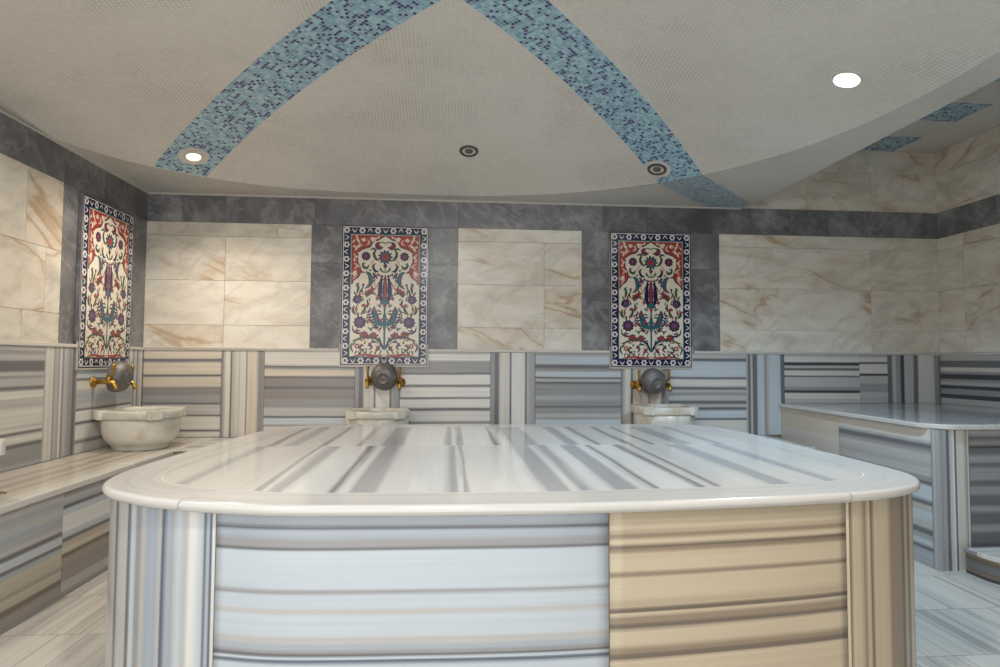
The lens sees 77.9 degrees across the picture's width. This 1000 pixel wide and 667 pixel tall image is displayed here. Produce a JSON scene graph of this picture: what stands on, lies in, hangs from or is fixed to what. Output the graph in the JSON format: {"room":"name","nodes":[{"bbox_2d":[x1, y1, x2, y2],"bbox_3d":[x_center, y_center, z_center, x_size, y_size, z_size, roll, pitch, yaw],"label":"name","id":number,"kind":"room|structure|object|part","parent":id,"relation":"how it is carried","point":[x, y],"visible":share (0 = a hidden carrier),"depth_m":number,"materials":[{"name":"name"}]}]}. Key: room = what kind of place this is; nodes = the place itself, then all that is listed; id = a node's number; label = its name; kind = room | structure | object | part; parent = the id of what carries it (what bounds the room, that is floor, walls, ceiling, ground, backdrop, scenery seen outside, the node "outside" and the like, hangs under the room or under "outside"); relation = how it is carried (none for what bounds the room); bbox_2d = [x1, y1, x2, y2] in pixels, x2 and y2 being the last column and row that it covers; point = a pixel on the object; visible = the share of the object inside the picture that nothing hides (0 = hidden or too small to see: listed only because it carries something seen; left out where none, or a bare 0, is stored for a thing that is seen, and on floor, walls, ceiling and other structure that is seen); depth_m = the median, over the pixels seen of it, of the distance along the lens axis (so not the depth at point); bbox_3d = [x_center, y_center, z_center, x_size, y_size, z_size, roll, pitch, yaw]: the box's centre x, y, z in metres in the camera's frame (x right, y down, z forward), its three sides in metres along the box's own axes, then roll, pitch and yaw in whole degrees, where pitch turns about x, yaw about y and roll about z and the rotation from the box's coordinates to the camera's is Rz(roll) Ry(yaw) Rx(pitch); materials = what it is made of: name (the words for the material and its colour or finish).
{"room":"spa","nodes":[
{"label":"spa","id":0,"kind":"room"},
{"bbox_2d":[0,105,147,472],"bbox_3d":[-2.588,-0.036,1.950,0.146,2.490,5.700,1,-3,-5],"label":"wall","id":1,"kind":"structure","parent":0,"point":[47,405],"depth_m":3.62,"materials":[{"name":"beige tile"}]},
{"bbox_2d":[0,341,144,349],"bbox_3d":[-2.518,-0.009,1.949,0.022,0.022,5.688,1,-3,-5],"label":"trim","id":2,"kind":"structure","parent":1,"relation":"attached to","point":[17,343],"depth_m":3.56,"materials":[{"name":"stone"}]},
{"bbox_2d":[74,193,134,369],"bbox_3d":[-2.696,-0.320,4.234,0.028,1.128,0.642,1,-3,-5],"label":"tile panel","id":3,"kind":"object","parent":1,"relation":"attached to","point":[105,241],"visible":0.99,"depth_m":4.17,"materials":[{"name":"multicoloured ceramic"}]},
{"bbox_2d":[90,364,118,389],"bbox_3d":[-2.609,0.288,4.093,0.163,0.173,0.072,1,-3,-5],"label":"tap","id":4,"kind":"object","parent":1,"relation":"attached to","point":[93,381],"visible":1,"depth_m":4.08,"materials":[{"name":"gold metal"}]},
{"bbox_3d":[-2.599,0.338,4.092,0.143,0.073,0.036,1,-3,-5],"label":"spout","id":5,"kind":"part","parent":4,"relation":"part of","materials":[{"name":"gold metal"}]},
{"bbox_3d":[-2.578,0.267,4.097,0.053,0.129,0.027,1,-3,-5],"label":"lever","id":6,"kind":"part","parent":4,"relation":"part of","materials":[{"name":"gold metal"}]},
{"bbox_2d":[106,361,132,391],"bbox_3d":[-2.586,0.294,4.220,0.122,0.216,0.207,1,-3,-4],"label":"bowl","id":7,"kind":"object","parent":1,"relation":"attached to","point":[123,375],"visible":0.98,"depth_m":4.17,"materials":[{"name":"grey metal"}]},
{"bbox_2d":[130,365,137,389],"bbox_3d":[-2.629,0.309,4.342,0.163,0.173,0.072,1,-3,-5],"label":"tap","id":8,"kind":"object","parent":1,"relation":"attached to","point":[133,384],"visible":0.16,"depth_m":4.34,"materials":[{"name":"gold metal"}]},
{"bbox_3d":[-2.620,0.359,4.340,0.143,0.073,0.036,1,-3,-5],"label":"spout","id":9,"kind":"part","parent":8,"relation":"part of","materials":[{"name":"gold metal"}]},
{"bbox_2d":[0,0,999,207],"bbox_3d":[-0.201,-1.423,2.207,4.950,0.430,5.700,1,-3,-5],"label":"ceiling","id":10,"kind":"structure","parent":0,"point":[559,101],"depth_m":3.47,"materials":[{"name":"paint"}]},
{"bbox_2d":[184,151,202,161],"bbox_3d":[-2.077,-1.200,4.189,0.112,0.052,0.116,-2,-4,45],"label":"ceiling lamp","id":11,"kind":"object","parent":10,"relation":"attached to","point":[192,156],"visible":1,"depth_m":4.17,"materials":[{"name":"grey paint"}]},
{"bbox_2d":[459,145,477,156],"bbox_3d":[-0.220,-1.291,4.374,0.136,0.050,0.132,0,-3,0],"label":"ceiling lamp","id":12,"kind":"object","parent":10,"relation":"attached to","point":[468,151],"visible":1,"depth_m":4.36,"materials":[{"name":"grey metal"}]},
{"bbox_2d":[647,163,666,174],"bbox_3d":[1.107,-1.158,4.358,0.136,0.056,0.130,-2,-3,36],"label":"ceiling lamp","id":13,"kind":"object","parent":10,"relation":"attached to","point":[655,169],"visible":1,"depth_m":4.35,"materials":[{"name":"grey metal"}]},
{"bbox_2d":[832,71,861,87],"bbox_3d":[1.730,-1.268,3.081,0.131,0.058,0.136,1,-3,-9],"label":"ceiling lamp","id":14,"kind":"object","parent":10,"relation":"attached to","point":[844,79],"visible":1,"depth_m":3.07,"materials":[{"name":"grey paint"}]},
{"bbox_2d":[0,560,999,666],"bbox_3d":[0.729,1.301,2.221,6.825,0.120,5.820,1,-3,-5],"label":"floor","id":15,"kind":"structure","parent":0,"point":[957,613],"depth_m":2.63,"materials":[{"name":"grey stone"}]},
{"bbox_2d":[0,438,211,634],"bbox_3d":[-2.250,0.942,1.921,0.541,0.537,5.674,1,-3,-5],"label":"bench","id":16,"kind":"object","parent":15,"relation":"on","point":[55,514],"visible":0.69,"depth_m":2.95,"materials":[{"name":"grey stone"}]},
{"bbox_2d":[0,438,5,454],"bbox_3d":[-2.265,0.562,2.387,0.502,0.264,0.502,0,-3,15],"label":"basin","id":17,"kind":"object","parent":16,"relation":"on","point":[2,440],"visible":1,"depth_m":2.52,"materials":[{"name":"white stone"}]},
{"bbox_3d":[-2.324,0.733,2.866,0.540,0.035,1.348,1,-3,-5],"label":"seat","id":18,"kind":"part","parent":16,"relation":"part of","materials":[{"name":"beige stone"}]},
{"bbox_3d":[-2.428,0.790,4.146,0.540,0.035,1.219,1,-3,-5],"label":"seat","id":19,"kind":"part","parent":16,"relation":"part of","materials":[{"name":"beige stone"}]},
{"bbox_2d":[93,406,186,450],"bbox_3d":[-2.436,0.643,4.202,0.502,0.264,0.502,0,-3,8],"label":"basin","id":20,"kind":"object","parent":16,"relation":"on","point":[130,428],"visible":1,"depth_m":4.02,"materials":[{"name":"white stone"}]},
{"bbox_3d":[-2.436,0.672,4.201,0.477,0.205,0.477,-2,-4,43],"label":"bowl","id":21,"kind":"part","parent":20,"relation":"part of","materials":[{"name":"stone"}]},
{"bbox_2d":[173,435,814,455],"bbox_3d":[0.013,1.075,4.585,4.436,0.537,0.724,1,-3,-5],"label":"bench","id":22,"kind":"object","parent":15,"relation":"on","point":[216,439],"visible":0.13,"depth_m":4.48,"materials":[{"name":"grey stone"}]},
{"bbox_3d":[-1.426,0.808,4.478,1.503,0.030,0.721,1,-3,-5],"label":"seat","id":23,"kind":"part","parent":22,"relation":"part of","materials":[{"name":"stone"}]},
{"bbox_2d":[345,408,409,424],"bbox_3d":[-0.912,0.686,4.615,0.480,0.232,0.480,1,-3,-15],"label":"basin","id":24,"kind":"object","parent":22,"relation":"on","point":[354,416],"visible":0.66,"depth_m":4.42,"materials":[{"name":"white stone"}]},
{"bbox_3d":[-0.912,0.711,4.614,0.456,0.180,0.456,-2,-3,40],"label":"bowl","id":25,"kind":"part","parent":24,"relation":"part of","materials":[{"name":"stone"}]},
{"bbox_2d":[631,404,698,424],"bbox_3d":[1.271,0.690,4.793,0.480,0.264,0.480,1,-3,-15],"label":"basin","id":26,"kind":"object","parent":22,"relation":"on","point":[680,414],"visible":0.7,"depth_m":4.60,"materials":[{"name":"white stone"}]},
{"bbox_3d":[1.271,0.719,4.792,0.456,0.205,0.456,-2,-3,40],"label":"bowl","id":27,"kind":"part","parent":26,"relation":"part of","materials":[{"name":"stone"}]},
{"bbox_3d":[1.523,0.835,4.717,1.410,0.030,0.721,1,-3,-5],"label":"seat","id":28,"kind":"part","parent":22,"relation":"part of","materials":[{"name":"stone"}]},
{"bbox_2d":[102,424,920,666],"bbox_3d":[0.037,0.896,2.829,2.881,0.735,2.236,1,-3,-5],"label":"platform","id":29,"kind":"object","parent":15,"relation":"on","point":[437,545],"visible":1,"depth_m":1.81,"materials":[{"name":"white stone"}]},
{"bbox_2d":[779,403,999,570],"bbox_3d":[3.076,0.948,4.319,1.517,0.800,1.756,1,-3,-5],"label":"platform","id":30,"kind":"object","parent":15,"relation":"on","point":[956,505],"visible":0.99,"depth_m":3.51,"materials":[{"name":"grey stone"}]},
{"bbox_3d":[3.079,0.563,4.336,1.517,0.030,1.756,1,-3,-5],"label":"seat","id":31,"kind":"part","parent":30,"relation":"part of","materials":[{"name":"stone"}]},
{"bbox_2d":[963,546,999,584],"bbox_3d":[3.231,1.230,3.211,1.382,0.138,0.430,1,-3,-5],"label":"stone step","id":32,"kind":"structure","parent":15,"relation":"on","point":[983,563],"depth_m":3.27,"materials":[{"name":"grey stone"}]},
{"bbox_2d":[142,151,940,438],"bbox_3d":[0.507,-0.117,5.115,6.825,2.971,0.146,1,-3,-5],"label":"wall","id":33,"kind":"structure","parent":0,"point":[843,257],"depth_m":5.04,"materials":[{"name":"beige tile"}]},
{"bbox_2d":[365,366,372,387],"bbox_3d":[-1.025,0.339,4.815,0.072,0.173,0.163,1,-3,-5],"label":"tap","id":34,"kind":"object","parent":33,"relation":"attached to","point":[368,382],"visible":0.9,"depth_m":4.77,"materials":[{"name":"gold metal"}]},
{"bbox_3d":[-1.025,0.389,4.803,0.036,0.073,0.143,1,-3,-5],"label":"spout","id":35,"kind":"part","parent":34,"relation":"part of","materials":[{"name":"gold metal"}]},
{"bbox_3d":[-1.023,0.316,4.785,0.027,0.129,0.053,1,-3,-5],"label":"lever","id":36,"kind":"part","parent":34,"relation":"part of","materials":[{"name":"gold metal"}]},
{"bbox_2d":[0,109,740,209],"bbox_3d":[-0.128,-1.202,2.197,4.803,0.012,5.688,1,-3,-5],"label":"trim","id":37,"kind":"structure","parent":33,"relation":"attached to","point":[1,111],"depth_m":4.94,"materials":[{"name":"grey paint"}]},
{"bbox_2d":[371,363,397,389],"bbox_3d":[-0.898,0.334,4.782,0.207,0.216,0.124,0,-3,-1],"label":"bowl","id":38,"kind":"object","parent":33,"relation":"attached to","point":[384,376],"visible":1,"depth_m":4.74,"materials":[{"name":"grey metal"}]},
{"bbox_2d":[339,225,429,366],"bbox_3d":[-0.918,-0.298,4.934,0.698,1.128,0.028,1,-3,-5],"label":"tile panel","id":39,"kind":"object","parent":33,"relation":"attached to","point":[384,285],"visible":1,"depth_m":4.92,"materials":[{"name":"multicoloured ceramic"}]},
{"bbox_2d":[397,367,405,389],"bbox_3d":[-0.780,0.351,4.834,0.072,0.173,0.163,1,-3,-5],"label":"tap","id":40,"kind":"object","parent":33,"relation":"attached to","point":[401,382],"visible":0.98,"depth_m":4.79,"materials":[{"name":"gold metal"}]},
{"bbox_3d":[-0.779,0.401,4.822,0.036,0.073,0.143,1,-3,-5],"label":"spout","id":41,"kind":"part","parent":40,"relation":"part of","materials":[{"name":"gold metal"}]},
{"bbox_3d":[-0.777,0.329,4.805,0.027,0.129,0.053,1,-3,-5],"label":"lever","id":42,"kind":"part","parent":40,"relation":"part of","materials":[{"name":"gold metal"}]},
{"bbox_2d":[145,347,939,354],"bbox_3d":[0.511,0.147,5.034,6.517,0.022,0.022,1,-3,-5],"label":"trim","id":43,"kind":"structure","parent":33,"relation":"attached to","point":[146,348],"depth_m":5.01,"materials":[{"name":"stone"}]},
{"bbox_2d":[630,370,641,391],"bbox_3d":[1.108,0.384,4.986,0.072,0.173,0.163,1,-3,-5],"label":"tap","id":44,"kind":"object","parent":33,"relation":"attached to","point":[634,384],"visible":1,"depth_m":4.96,"materials":[{"name":"gold metal"}]},
{"bbox_3d":[1.108,0.433,4.974,0.036,0.073,0.143,1,-3,-5],"label":"spout","id":45,"kind":"part","parent":44,"relation":"part of","materials":[{"name":"gold metal"}]},
{"bbox_3d":[1.110,0.361,4.957,0.027,0.129,0.053,1,-3,-5],"label":"lever","id":46,"kind":"part","parent":44,"relation":"part of","materials":[{"name":"gold metal"}]},
{"bbox_2d":[608,231,692,368],"bbox_3d":[1.244,-0.274,5.109,0.698,1.128,0.028,1,-3,-5],"label":"tile panel","id":47,"kind":"object","parent":33,"relation":"attached to","point":[650,273],"visible":1,"depth_m":5.10,"materials":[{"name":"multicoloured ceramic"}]},
{"bbox_2d":[640,368,665,394],"bbox_3d":[1.234,0.384,4.954,0.207,0.216,0.124,1,-3,-11],"label":"bowl","id":48,"kind":"object","parent":33,"relation":"attached to","point":[652,380],"visible":0.99,"depth_m":4.91,"materials":[{"name":"grey metal"}]},
{"bbox_2d":[664,370,671,391],"bbox_3d":[1.354,0.381,5.007,0.072,0.173,0.163,1,-3,-5],"label":"tap","id":49,"kind":"object","parent":33,"relation":"attached to","point":[668,384],"visible":0.65,"depth_m":4.96,"materials":[{"name":"gold metal"}]},
{"bbox_3d":[1.354,0.430,4.994,0.036,0.073,0.143,1,-3,-5],"label":"spout","id":50,"kind":"part","parent":49,"relation":"part of","materials":[{"name":"gold metal"}]},
{"bbox_3d":[1.356,0.358,4.977,0.027,0.129,0.053,1,-3,-5],"label":"lever","id":51,"kind":"part","parent":49,"relation":"part of","materials":[{"name":"gold metal"}]},
{"bbox_2d":[742,72,999,207],"bbox_3d":[2.291,-1.450,2.411,0.050,0.531,5.700,1,-3,-5],"label":"trim","id":52,"kind":"structure","parent":33,"relation":"attached to","point":[996,76],"depth_m":3.48,"materials":[{"name":"white tile"}]},
{"bbox_2d":[859,78,999,152],"bbox_3d":[3.184,-1.713,2.385,1.720,0.001,5.920,1,-3,-5],"label":"ceiling","id":53,"kind":"structure","parent":0,"point":[977,112],"depth_m":4.78,"materials":[{"name":"white paint"}]},
{"bbox_2d":[935,125,999,407],"bbox_3d":[4.071,-0.215,2.500,0.146,2.971,5.700,1,-3,-5],"label":"wall","id":54,"kind":"structure","parent":0,"point":[967,172],"depth_m":5.00,"materials":[{"name":"beige tile"}]},
{"bbox_2d":[940,352,999,354],"bbox_3d":[4.000,0.050,2.477,0.022,0.022,5.688,1,-3,-5],"label":"trim","id":55,"kind":"structure","parent":54,"relation":"attached to","point":[958,353],"depth_m":4.95,"materials":[{"name":"stone"}]}
]}

